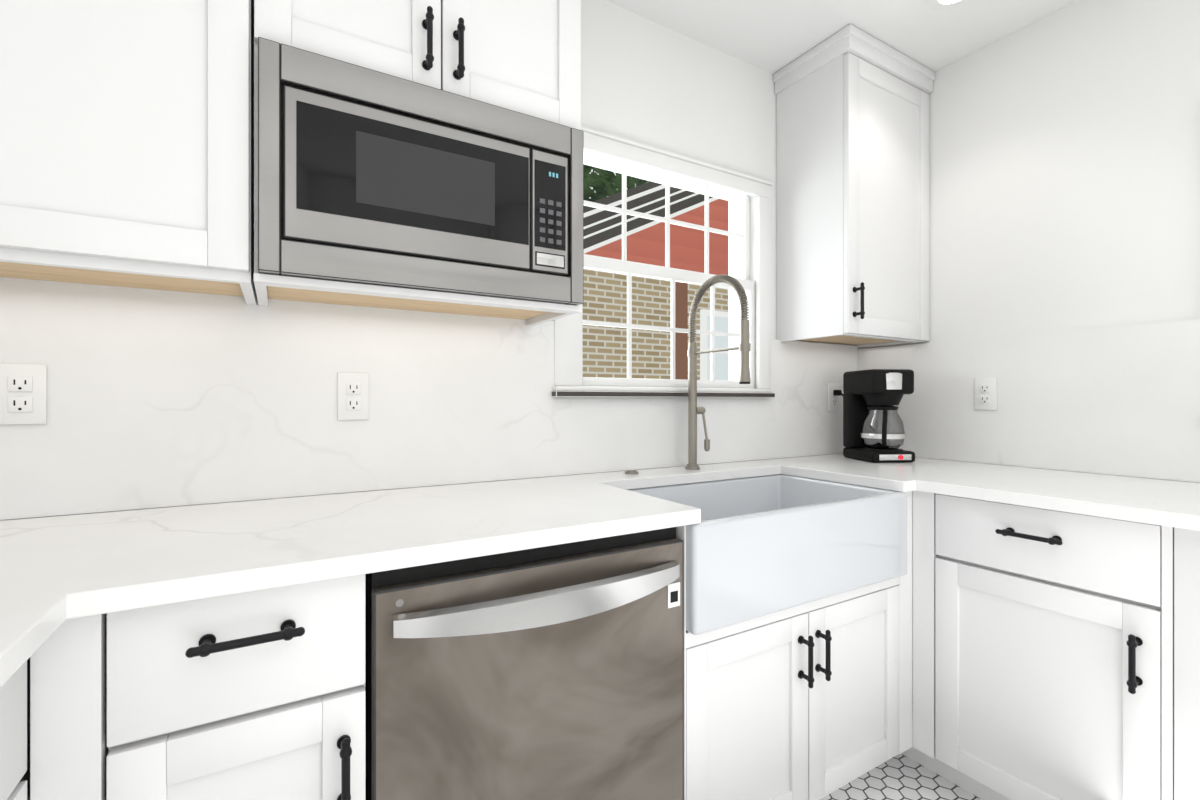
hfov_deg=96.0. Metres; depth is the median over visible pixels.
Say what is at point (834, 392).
outlet
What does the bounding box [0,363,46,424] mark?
outlet
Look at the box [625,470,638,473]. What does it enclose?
button
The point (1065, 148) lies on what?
wall
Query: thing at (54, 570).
countertop
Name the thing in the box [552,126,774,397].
window
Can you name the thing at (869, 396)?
coffee maker
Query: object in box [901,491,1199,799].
base cabinet
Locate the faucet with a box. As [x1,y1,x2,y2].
[685,274,750,469]
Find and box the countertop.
[0,453,1199,687]
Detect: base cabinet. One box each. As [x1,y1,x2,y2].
[0,661,26,799]
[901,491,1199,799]
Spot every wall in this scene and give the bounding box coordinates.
[0,0,853,799]
[860,0,1199,685]
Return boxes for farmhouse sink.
[629,474,906,634]
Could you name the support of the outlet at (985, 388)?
attached to the wall at (1065, 148)
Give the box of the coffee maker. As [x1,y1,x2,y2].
[843,369,914,462]
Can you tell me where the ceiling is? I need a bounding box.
[606,0,1077,73]
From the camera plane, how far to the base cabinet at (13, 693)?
0.59 m
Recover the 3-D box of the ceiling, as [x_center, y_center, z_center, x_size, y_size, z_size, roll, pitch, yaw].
[0.672,-1.311,0.176,3.300,0.100,3.600,0,0,-31]
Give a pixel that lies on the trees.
(599, 183)
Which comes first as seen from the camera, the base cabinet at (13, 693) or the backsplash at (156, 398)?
the base cabinet at (13, 693)
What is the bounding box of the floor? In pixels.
[820,686,981,799]
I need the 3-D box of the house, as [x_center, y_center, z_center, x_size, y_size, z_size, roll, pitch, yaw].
[0.791,-1.758,6.341,9.500,6.394,0.420,0,0,-31]
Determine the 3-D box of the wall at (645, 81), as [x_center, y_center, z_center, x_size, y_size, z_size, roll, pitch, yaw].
[-0.208,-0.061,1.659,3.300,2.400,0.150,0,0,-31]
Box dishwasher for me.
[365,527,682,799]
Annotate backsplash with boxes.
[0,277,859,519]
[858,319,1199,482]
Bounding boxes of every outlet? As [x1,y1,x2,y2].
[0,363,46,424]
[337,372,368,419]
[828,383,842,410]
[975,377,996,409]
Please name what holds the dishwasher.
on the floor
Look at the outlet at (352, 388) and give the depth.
1.31 m
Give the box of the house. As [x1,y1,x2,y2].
[583,181,727,380]
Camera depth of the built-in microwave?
1.08 m
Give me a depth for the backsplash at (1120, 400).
1.72 m
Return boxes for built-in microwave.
[258,37,583,305]
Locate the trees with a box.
[584,164,649,201]
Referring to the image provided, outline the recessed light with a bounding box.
[926,0,970,10]
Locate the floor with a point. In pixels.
(899, 777)
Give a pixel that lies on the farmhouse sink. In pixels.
(760, 546)
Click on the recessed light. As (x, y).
(938, 5)
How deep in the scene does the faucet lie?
1.75 m

